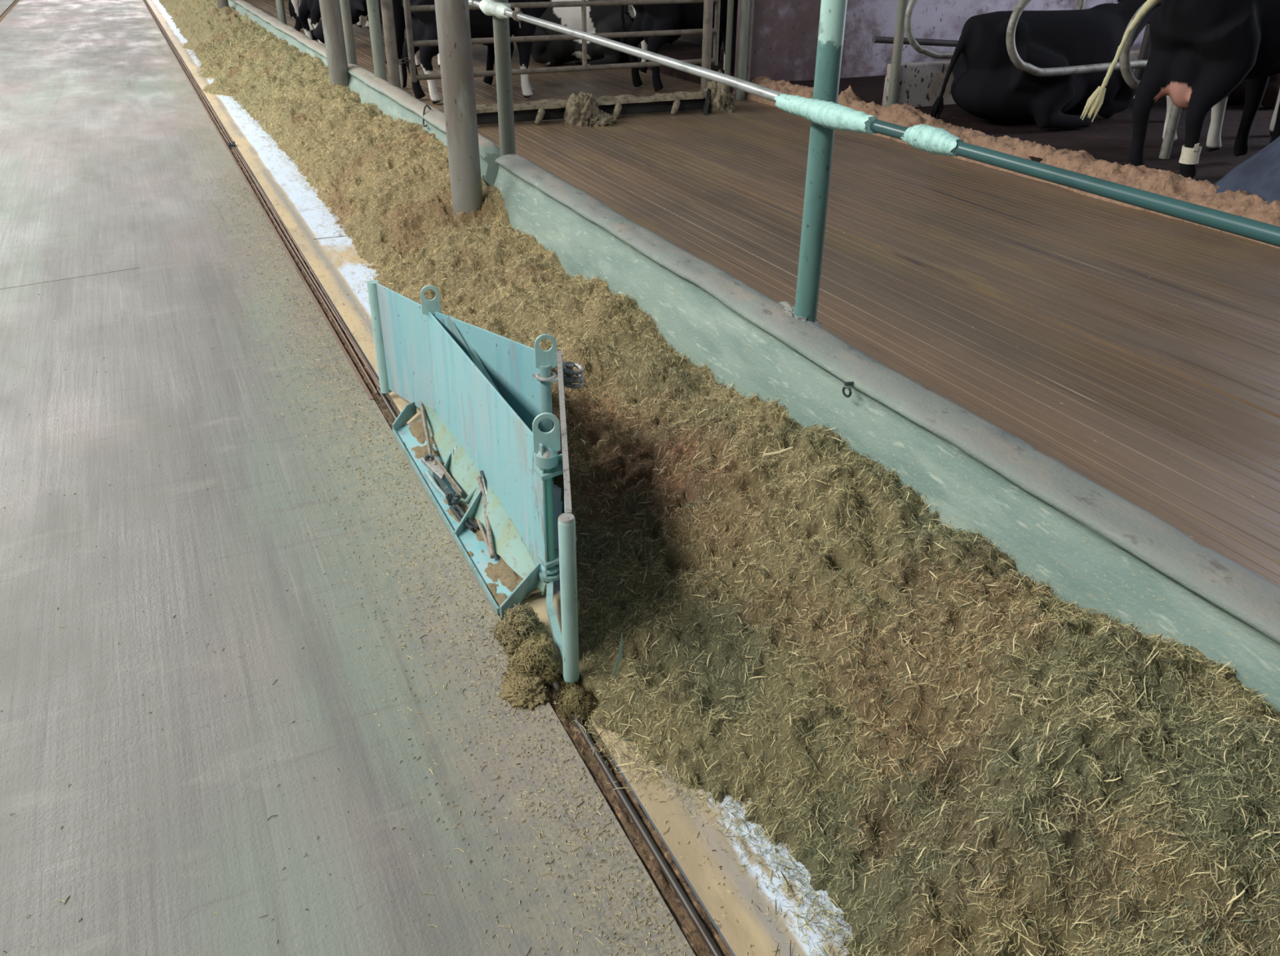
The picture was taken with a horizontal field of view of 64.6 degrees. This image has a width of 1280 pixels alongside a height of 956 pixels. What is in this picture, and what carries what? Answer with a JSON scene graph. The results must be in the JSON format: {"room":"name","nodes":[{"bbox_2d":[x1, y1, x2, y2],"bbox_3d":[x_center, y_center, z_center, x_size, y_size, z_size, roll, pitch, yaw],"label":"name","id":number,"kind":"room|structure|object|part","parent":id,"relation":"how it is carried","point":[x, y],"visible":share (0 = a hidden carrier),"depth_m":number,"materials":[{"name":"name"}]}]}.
{"room":"farm building","nodes":[
{"label":"farm building","id":0,"kind":"room"},
{"bbox_2d":[0,0,15,17],"bbox_3d":[-13.390,-7.903,17.477,4.105,0.030,50.000,-12,31,-22],"label":"floor","id":1,"kind":"structure","parent":0,"point":[5,5],"depth_m":20.45,"materials":[{"name":"concrete"}]},
{"bbox_2d":[0,0,695,955],"bbox_3d":[-10.364,-8.568,18.739,2.396,0.030,50.000,-12,31,-22],"label":"floor","id":2,"kind":"structure","parent":0,"point":[96,105],"depth_m":2.61,"materials":[{"name":"concrete"}]},
{"bbox_2d":[0,0,19,22],"bbox_3d":[-11.489,-8.307,18.277,0.100,0.030,50.000,-12,31,-22],"label":"trim","id":3,"kind":"structure","parent":2,"relation":"in","point":[15,2],"depth_m":19.50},
{"bbox_2d":[0,267,137,289],"bbox_3d":[-3.281,-0.868,4.838,1.663,0.001,0.007,-18,34,-30],"label":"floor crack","id":4,"kind":"structure","parent":2,"relation":"on","point":[135,268],"depth_m":5.09,"materials":[{"name":"grey concrete"}]},
{"bbox_2d":[0,172,831,955],"bbox_3d":[-1.959,-0.356,3.929,2.167,0.003,7.510,-12,31,-22],"label":"scattered feed bits","id":5,"kind":"object","parent":2,"relation":"on","point":[431,566],"visible":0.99,"depth_m":2.44,"materials":[{"name":"plant"}]},
{"bbox_2d":[163,31,719,935],"bbox_3d":[-9.252,-8.794,19.213,0.070,0.030,50.000,-12,31,-22],"label":"trim","id":6,"kind":"structure","parent":2,"relation":"in","point":[322,304],"depth_m":4.08,"materials":[{"name":"metal"}]},
{"bbox_2d":[142,0,732,955],"bbox_3d":[-5.879,-5.338,12.948,0.062,0.026,29.780,-12,31,-22],"label":"rail","id":7,"kind":"object","parent":6,"relation":"on","point":[676,908],"visible":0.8,"depth_m":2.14,"materials":[{"name":"brown metal"}]},
{"bbox_2d":[366,280,584,684],"bbox_3d":[-0.403,-0.175,3.065,0.469,0.550,1.873,-12,31,-22],"label":"feed pusher","id":8,"kind":"object","parent":7,"relation":"on","point":[484,447],"visible":1,"depth_m":3.05,"materials":[{"name":"teal paint"}]},
{"bbox_3d":[-0.960,-0.516,3.733,0.041,0.428,0.042,-12,31,-22],"label":"tip post","id":9,"kind":"part","parent":8,"relation":"part of","materials":[{"name":"teal metal"}]},
{"bbox_3d":[-0.627,-0.353,3.428,0.031,0.413,0.922,-25,38,-38],"label":"blade","id":10,"kind":"part","parent":8,"relation":"part of","materials":[{"name":"teal paint"}]},
{"bbox_3d":[-0.536,0.120,3.021,0.020,0.024,0.134,-19,34,-32],"label":"fork arm","id":11,"kind":"part","parent":8,"relation":"part of","materials":[{"name":"metal"}]},
{"bbox_3d":[-0.528,0.053,3.102,0.089,0.041,0.029,-16,33,-27],"label":"release lever","id":12,"kind":"part","parent":8,"relation":"part of","materials":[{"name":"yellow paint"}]},
{"bbox_3d":[-0.520,0.117,3.027,0.020,0.024,0.134,-19,34,-32],"label":"fork arm","id":13,"kind":"part","parent":8,"relation":"part of","materials":[{"name":"metal"}]},
{"bbox_3d":[-0.476,-0.129,3.042,0.010,0.430,1.080,-12,31,-22],"label":"plate","id":14,"kind":"part","parent":8,"relation":"part of","materials":[{"name":"teal paint"}]},
{"bbox_2d":[538,569,559,582],"bbox_3d":[-0.241,0.258,2.722,0.062,0.011,0.062,-12,31,-22],"label":"washer","id":15,"kind":"object","parent":8,"relation":"in","point":[544,576],"depth_m":2.70,"materials":[{"name":"teal paint"}]},
{"bbox_2d":[541,564,559,573],"bbox_3d":[-0.241,0.240,2.712,0.048,0.010,0.048,-12,31,-22],"label":"washer","id":16,"kind":"object","parent":8,"relation":"in","point":[554,569],"depth_m":2.70,"materials":[{"name":"teal paint"}]},
{"bbox_3d":[-0.212,0.366,2.566,0.034,0.042,0.325,-6,29,-12],"label":"foot plate","id":17,"kind":"part","parent":8,"relation":"part of","materials":[{"name":"teal paint"}]},
{"bbox_3d":[-0.200,0.035,2.724,0.009,0.419,0.919,-2,29,-4],"label":"blade","id":18,"kind":"part","parent":8,"relation":"part of","materials":[{"name":"teal paint"}]},
{"bbox_3d":[-0.160,0.285,2.291,0.038,0.454,0.038,-12,31,-22],"label":"post","id":19,"kind":"part","parent":8,"relation":"part of","materials":[{"name":"teal metal"}]},
{"bbox_2d":[492,602,552,657],"bbox_3d":[-0.301,0.373,2.550,0.134,0.135,0.179,-16,33,-27],"label":"clump","id":20,"kind":"object","parent":7,"relation":"on","point":[519,623],"visible":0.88,"depth_m":2.51,"materials":[{"name":"plant"}]},
{"bbox_2d":[505,631,563,687],"bbox_3d":[-0.260,0.437,2.460,0.130,0.113,0.162,-11,31,-20],"label":"clump","id":21,"kind":"object","parent":7,"relation":"on","point":[535,655],"visible":0.97,"depth_m":2.42,"materials":[{"name":"plant"}]},
{"bbox_2d":[553,680,596,724],"bbox_3d":[-0.152,0.514,2.357,0.129,0.070,0.101,24,37,36],"label":"clump","id":22,"kind":"object","parent":7,"relation":"on","point":[574,697],"visible":0.99,"depth_m":2.33,"materials":[{"name":"brown plant"}]},
{"bbox_2d":[497,666,551,711],"bbox_3d":[-0.281,0.490,2.402,0.131,0.055,0.176,-12,31,-22],"label":"clump","id":23,"kind":"object","parent":2,"relation":"on","point":[526,692],"visible":0.81,"depth_m":2.37,"materials":[{"name":"plant"}]},
{"bbox_2d":[146,0,852,955],"bbox_3d":[-8.722,-8.915,19.368,1.060,0.001,49.900,-12,31,-22],"label":"floor","id":24,"kind":"structure","parent":0,"point":[753,927],"depth_m":2.10,"materials":[{"name":"beige concrete"}]},
{"bbox_2d":[216,0,229,8],"bbox_3d":[-6.604,-8.558,15.460,0.188,3.221,0.168,-12,31,-22],"label":"column","id":25,"kind":"structure","parent":24,"relation":"on","point":[221,3],"depth_m":15.98,"materials":[{"name":"grey metal"}]},
{"bbox_2d":[319,0,349,88],"bbox_3d":[-2.630,-4.572,8.284,0.188,3.221,0.168,-12,31,-22],"label":"column","id":26,"kind":"structure","parent":24,"relation":"on","point":[331,12],"depth_m":8.67,"materials":[{"name":"grey metal"}]},
{"bbox_2d":[434,0,483,217],"bbox_3d":[-0.944,-2.699,4.910,0.188,3.221,0.168,-12,31,-22],"label":"column","id":27,"kind":"structure","parent":24,"relation":"on","point":[452,16],"depth_m":5.25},
{"bbox_2d":[158,0,1279,955],"bbox_3d":[-6.121,-6.390,14.403,1.146,0.446,34.111,-12,31,-22],"label":"pile","id":28,"kind":"object","parent":24,"relation":"on","point":[966,758],"visible":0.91,"depth_m":2.23,"materials":[{"name":"plant"}]},
{"bbox_2d":[611,632,622,677],"bbox_3d":[-0.052,0.415,2.363,0.006,0.105,0.043,19,34,31],"label":"leaf","id":29,"kind":"object","parent":28,"relation":"on","point":[620,655],"visible":1,"depth_m":2.37,"materials":[{"name":"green plant"}]},
{"bbox_2d":[763,446,793,456],"bbox_3d":[0.381,-0.072,2.784,0.082,0.027,0.010,-3,29,-6],"label":"stalk","id":30,"kind":"object","parent":28,"relation":"on","point":[791,447],"visible":1,"depth_m":2.78,"materials":[{"name":"plant"}]},
{"bbox_2d":[621,40,734,93],"bbox_3d":[-3.385,-13.424,27.734,7.860,0.170,37.460,-12,31,-22],"label":"floor","id":31,"kind":"structure","parent":0,"point":[678,50],"depth_m":13.32,"materials":[{"name":"brown wood"}]},
{"bbox_2d":[631,5,722,73],"bbox_3d":[0.224,-5.665,12.120,2.482,1.482,0.692,-10,31,-19],"label":"cow","id":32,"kind":"object","parent":31,"relation":"on","point":[643,45],"visible":0.05,"depth_m":12.23},
{"bbox_2d":[677,33,724,49],"bbox_3d":[-4.525,-9.759,18.696,5.600,2.600,20.500,-12,31,-22],"label":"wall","id":33,"kind":"structure","parent":0,"point":[695,38],"depth_m":14.62,"materials":[{"name":"grey concrete"}]},
{"bbox_2d":[227,0,1279,712],"bbox_3d":[-6.623,-7.538,16.585,0.282,0.627,41.500,-12,31,-22],"label":"wall","id":34,"kind":"structure","parent":0,"point":[1095,548],"depth_m":2.77,"materials":[{"name":"teal concrete"}]},
{"bbox_2d":[275,0,287,25],"bbox_3d":[-4.733,-7.004,12.906,0.100,2.250,0.100,-12,31,-22],"label":"fence post","id":35,"kind":"object","parent":34,"relation":"on","point":[279,3],"visible":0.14,"depth_m":13.33,"materials":[{"name":"grey metal"}]},
{"bbox_2d":[339,0,356,65],"bbox_3d":[-2.653,-4.555,8.938,0.092,2.680,0.092,-12,31,-22],"label":"fence post","id":36,"kind":"object","parent":34,"relation":"on","point":[344,4],"visible":0.39,"depth_m":9.18,"materials":[{"name":"grey metal"}]},
{"bbox_2d":[366,0,386,80],"bbox_3d":[-2.127,-4.214,7.830,0.092,2.200,0.092,-12,31,-22],"label":"fence post","id":37,"kind":"object","parent":34,"relation":"on","point":[373,11],"visible":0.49,"depth_m":8.16,"materials":[{"name":"grey metal"}]},
{"bbox_2d":[380,0,400,88],"bbox_3d":[-2.247,-4.038,9.065,0.104,1.700,0.104,-12,31,-22],"label":"gate post","id":38,"kind":"object","parent":34,"relation":"on","point":[387,9],"visible":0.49,"depth_m":9.09,"materials":[{"name":"grey metal"}]},
{"bbox_2d":[422,104,431,127],"bbox_3d":[-1.437,-2.428,6.790,0.045,0.126,0.187,1,29,0],"label":"wire hook","id":39,"kind":"object","parent":34,"relation":"attached to","point":[426,105],"visible":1,"depth_m":6.80,"materials":[{"name":"black metal"}]},
{"bbox_2d":[778,301,822,327],"bbox_3d":[0.498,-0.547,3.396,0.185,0.050,0.298,-12,31,-22],"label":"mortar collar","id":40,"kind":"object","parent":34,"relation":"on","point":[789,308],"visible":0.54,"depth_m":3.38,"materials":[{"name":"grey concrete"}]},
{"bbox_2d":[794,0,847,322],"bbox_3d":[0.558,-1.466,2.851,0.075,2.170,0.075,-12,31,-22],"label":"fence post","id":41,"kind":"object","parent":40,"relation":"on","point":[833,15],"visible":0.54,"depth_m":3.10,"materials":[{"name":"teal metal"}]},
{"bbox_2d":[842,381,853,397],"bbox_3d":[0.614,-0.259,2.942,0.042,0.044,0.036,-19,34,-32],"label":"bolt","id":42,"kind":"object","parent":34,"relation":"attached to","point":[846,384],"visible":1,"depth_m":2.93,"materials":[{"name":"metal"}]},
{"bbox_2d":[243,0,1279,586],"bbox_3d":[-6.416,-9.611,20.920,4.280,0.035,49.000,-12,31,-22],"label":"floor","id":43,"kind":"structure","parent":0,"point":[1136,351],"depth_m":5.55,"materials":[{"name":"brown wood"}]},
{"bbox_2d":[288,0,324,45],"bbox_3d":[-3.848,-7.003,14.697,2.488,1.432,0.692,-14,32,-24],"label":"cow","id":44,"kind":"object","parent":43,"relation":"on","point":[306,7],"visible":0.32,"depth_m":14.33},
{"bbox_2d":[288,2,295,19],"bbox_3d":[-4.918,-6.597,14.298,0.086,0.221,0.067,-7,30,-13],"label":"switch","id":45,"kind":"object","parent":44,"relation":"attached to","point":[291,10],"depth_m":14.27,"materials":[{"name":"black"}]},
{"bbox_2d":[291,0,369,31],"bbox_3d":[-5.610,-8.345,17.126,2.382,1.413,0.692,-12,31,-22],"label":"cow","id":46,"kind":"object","parent":43,"relation":"on","point":[295,3],"visible":0.41,"depth_m":17.15},
{"bbox_2d":[307,13,382,40],"bbox_3d":[-4.848,-7.447,15.507,2.382,1.413,0.692,-12,31,-22],"label":"cow","id":47,"kind":"object","parent":43,"relation":"on","point":[312,28],"visible":0.09,"depth_m":15.49},
{"bbox_2d":[380,17,439,66],"bbox_3d":[-2.856,-6.058,13.017,0.747,1.413,2.351,-15,32,-26],"label":"cow","id":48,"kind":"object","parent":43,"relation":"on","point":[417,63],"visible":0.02,"depth_m":13.08},
{"bbox_2d":[313,0,514,89],"bbox_3d":[-2.410,-5.009,11.119,2.302,1.413,0.692,-10,31,-19],"label":"cow","id":49,"kind":"object","parent":43,"relation":"on","point":[357,7],"visible":0.27,"depth_m":10.83},
{"bbox_2d":[395,0,549,104],"bbox_3d":[-1.385,-4.817,10.666,2.536,1.531,0.692,-11,31,-20],"label":"cow","id":50,"kind":"object","parent":43,"relation":"on","point":[424,24],"visible":0.56,"depth_m":10.42},
{"bbox_2d":[491,0,515,156],"bbox_3d":[-0.750,-2.591,5.402,0.088,2.680,0.088,-12,31,-22],"label":"fence post","id":51,"kind":"object","parent":43,"relation":"on","point":[500,26],"visible":0.49,"depth_m":5.59,"materials":[{"name":"grey metal"}]},
{"bbox_2d":[496,2,511,8],"bbox_3d":[-0.753,-2.538,5.430,0.121,0.034,0.122,-12,31,-22],"label":"band","id":52,"kind":"object","parent":51,"relation":"attached to","point":[508,5],"visible":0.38,"depth_m":5.40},
{"bbox_2d":[468,0,1279,247],"bbox_3d":[-0.445,-2.127,4.775,0.086,0.126,11.000,-12,31,-22],"label":"rail","id":53,"kind":"object","parent":51,"relation":"attached to","point":[1262,232],"visible":0.88,"depth_m":2.25,"materials":[{"name":"silver metal"}]},
{"bbox_2d":[479,0,511,18],"bbox_3d":[-0.770,-2.484,5.362,0.085,0.083,0.423,-12,31,-22],"label":"wrap","id":54,"kind":"object","parent":53,"relation":"attached to","point":[489,7],"visible":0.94,"depth_m":5.30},
{"bbox_2d":[773,93,878,134],"bbox_3d":[0.539,-1.055,2.935,0.073,0.072,0.494,-12,31,-22],"label":"wrap","id":55,"kind":"object","parent":53,"relation":"attached to","point":[831,115],"visible":0.98,"depth_m":2.89,"materials":[{"name":"teal fabric"}]},
{"bbox_2d":[900,124,963,156],"bbox_3d":[0.737,-0.849,2.544,0.064,0.064,0.212,-12,31,-22],"label":"wrap","id":56,"kind":"object","parent":53,"relation":"attached to","point":[926,138],"visible":0.96,"depth_m":2.52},
{"bbox_2d":[529,0,639,66],"bbox_3d":[-1.011,-6.039,13.512,2.332,0.997,1.118,-6,30,-13],"label":"cow","id":57,"kind":"object","parent":43,"relation":"on","point":[603,19],"visible":0.47,"depth_m":13.28},
{"bbox_2d":[435,70,735,126],"bbox_3d":[-0.597,-3.600,9.677,3.553,0.410,0.734,-12,31,-22],"label":"scraper","id":58,"kind":"object","parent":43,"relation":"on","point":[583,109],"visible":0.73,"depth_m":9.83,"materials":[{"name":"grey metal"}]},
{"bbox_3d":[-0.800,-3.534,9.771,3.230,0.130,0.060,-12,31,-22],"label":"blade","id":59,"kind":"part","parent":58,"relation":"part of","materials":[{"name":"metal"}]},
{"bbox_2d":[619,0,737,91],"bbox_3d":[0.911,-5.267,11.628,2.488,1.432,0.692,-12,31,-22],"label":"cow","id":60,"kind":"object","parent":43,"relation":"on","point":[657,17],"visible":0.61,"depth_m":11.25},
{"bbox_2d":[700,0,713,91],"bbox_3d":[0.707,-4.804,10.510,0.100,1.700,0.100,-12,31,-22],"label":"gate post","id":61,"kind":"object","parent":43,"relation":"on","point":[708,4],"visible":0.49,"depth_m":10.58,"materials":[{"name":"grey metal"}]},
{"bbox_2d":[384,0,720,82],"bbox_3d":[-0.785,-4.537,9.956,3.591,1.060,0.060,-12,31,-22],"label":"gate","id":62,"kind":"object","parent":61,"relation":"attached to","point":[408,9],"visible":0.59,"depth_m":10.07,"materials":[{"name":"grey metal"}]},
{"bbox_3d":[-2.289,-3.901,9.498,0.272,0.070,0.050,-12,31,-22],"label":"latch chain","id":63,"kind":"part","parent":62,"relation":"part of","materials":[{"name":"grey metal"}]},
{"bbox_2d":[724,0,733,93],"bbox_3d":[0.954,-4.901,10.691,0.068,1.700,0.068,-12,31,-22],"label":"gate post","id":64,"kind":"object","parent":43,"relation":"on","point":[730,2],"visible":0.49,"depth_m":10.78,"materials":[{"name":"grey metal"}]},
{"bbox_2d":[735,0,750,100],"bbox_3d":[1.105,-4.881,10.657,0.100,1.700,0.100,-12,31,-22],"label":"gate post","id":65,"kind":"object","parent":43,"relation":"on","point":[744,4],"visible":1,"depth_m":10.76,"materials":[{"name":"grey metal"}]},
{"bbox_2d":[745,0,754,94],"bbox_3d":[1.153,-4.956,10.793,0.120,1.700,0.120,-12,31,-22],"label":"gate post","id":66,"kind":"object","parent":43,"relation":"on","point":[752,2],"visible":0.32,"depth_m":10.88,"materials":[{"name":"metal"}]},
{"bbox_2d":[745,75,1279,248],"bbox_3d":[3.133,-2.470,7.740,0.412,0.330,8.740,-12,31,-22],"label":"bedding","id":67,"kind":"object","parent":43,"relation":"on","point":[1169,184],"visible":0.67,"depth_m":7.44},
{"bbox_2d":[733,0,1146,94],"bbox_3d":[4.232,-5.563,12.368,6.900,2.500,0.240,-12,31,-22],"label":"wall","id":68,"kind":"structure","parent":0,"point":[784,41],"depth_m":11.57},
{"bbox_2d":[881,50,1139,106],"bbox_3d":[4.429,-4.194,10.630,4.500,0.460,0.140,-12,31,-22],"label":"wall","id":69,"kind":"structure","parent":0,"point":[920,83],"depth_m":9.84,"materials":[{"name":"concrete"}]},
{"bbox_2d":[871,35,958,47],"bbox_3d":[3.550,-4.264,10.263,2.778,0.458,0.112,-9,30,-17],"label":"rail","id":70,"kind":"object","parent":69,"relation":"attached to","point":[888,40],"visible":0.29,"depth_m":9.92,"materials":[{"name":"grey metal"}]},
{"bbox_2d":[786,75,1274,184],"bbox_3d":[6.442,-2.727,8.471,6.889,0.200,10.300,-12,31,-22],"label":"floor","id":71,"kind":"structure","parent":0,"point":[1109,140],"depth_m":8.80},
{"bbox_2d":[886,0,907,106],"bbox_3d":[2.423,-4.231,9.415,0.119,1.622,0.090,-12,31,-22],"label":"end post","id":72,"kind":"object","parent":71,"relation":"on","point":[902,5],"visible":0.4,"depth_m":9.51,"materials":[{"name":"grey metal"}]},
{"bbox_2d":[904,0,1085,58],"bbox_3d":[3.447,-4.383,9.566,2.332,1.680,0.076,-12,31,-22],"label":"divider","id":73,"kind":"object","parent":71,"relation":"on","point":[1080,3],"visible":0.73,"depth_m":9.29,"materials":[{"name":"grey metal"}]},
{"bbox_3d":[4.308,-4.572,9.925,0.074,1.680,0.076,-12,31,-22],"label":"stall post","id":74,"kind":"part","parent":73,"relation":"part of","materials":[{"name":"grey metal"}]},
{"bbox_2d":[930,0,1161,128],"bbox_3d":[3.952,-3.880,9.257,2.593,1.134,1.208,-12,31,-22],"label":"cow","id":75,"kind":"object","parent":71,"relation":"on","point":[987,85],"visible":0.84,"depth_m":8.80},
{"bbox_2d":[930,97,943,119],"bbox_3d":[2.702,-3.357,9.226,0.091,0.227,0.134,-11,31,-20],"label":"switch","id":76,"kind":"object","parent":75,"relation":"attached to","point":[937,107],"depth_m":9.19,"materials":[{"name":"black"}]},
{"bbox_2d":[1005,0,1166,121],"bbox_3d":[4.001,-3.812,8.538,2.337,1.680,0.076,-12,31,-22],"label":"divider","id":77,"kind":"object","parent":71,"relation":"on","point":[1013,54],"visible":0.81,"depth_m":8.37,"materials":[{"name":"grey metal"}]},
{"bbox_2d":[1133,23,1151,80],"bbox_3d":[5.243,-4.737,10.313,0.148,1.553,0.100,-12,31,-22],"label":"end post","id":78,"kind":"object","parent":71,"relation":"on","point":[1145,47],"visible":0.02,"depth_m":10.45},
{"bbox_2d":[1119,0,1182,159],"bbox_3d":[3.824,-3.166,7.360,0.871,1.680,0.076,-12,31,-22],"label":"divider","id":79,"kind":"object","parent":71,"relation":"on","point":[1131,81],"visible":0.51,"depth_m":7.37,"materials":[{"name":"grey metal"}]},
{"bbox_3d":[4.082,-3.223,7.467,0.074,1.680,0.076,-12,31,-22],"label":"stall post","id":80,"kind":"part","parent":79,"relation":"part of","materials":[{"name":"grey metal"}]},
{"bbox_2d":[1080,0,1279,177],"bbox_3d":[4.388,-2.991,7.118,2.731,1.531,0.692,-15,32,-26],"label":"cow","id":81,"kind":"object","parent":71,"relation":"on","point":[1201,51],"visible":0.98,"depth_m":6.71},
{"bbox_2d":[1080,86,1106,122],"bbox_3d":[3.097,-2.551,6.910,0.120,0.232,0.062,-5,29,-9],"label":"switch","id":82,"kind":"object","parent":81,"relation":"attached to","point":[1095,100],"depth_m":6.89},
{"bbox_2d":[1133,79,1279,151],"bbox_3d":[5.237,-3.475,8.055,2.620,1.531,0.692,-11,31,-20],"label":"cow","id":83,"kind":"object","parent":71,"relation":"on","point":[1213,140],"visible":0.17,"depth_m":7.92},
{"bbox_2d":[1213,136,1279,204],"bbox_3d":[4.295,-1.921,6.212,0.780,0.618,1.350,-12,31,-22],"label":"sheet","id":84,"kind":"object","parent":71,"relation":"on","point":[1260,175],"visible":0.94,"depth_m":6.50,"materials":[{"name":"blue plastic"}]},
{"bbox_2d":[1226,73,1279,108],"bbox_3d":[6.390,-4.391,10.309,2.380,1.044,1.118,-16,33,-28],"label":"cow","id":85,"kind":"object","parent":71,"relation":"on","point":[1237,97],"visible":0.12,"depth_m":9.82}
]}

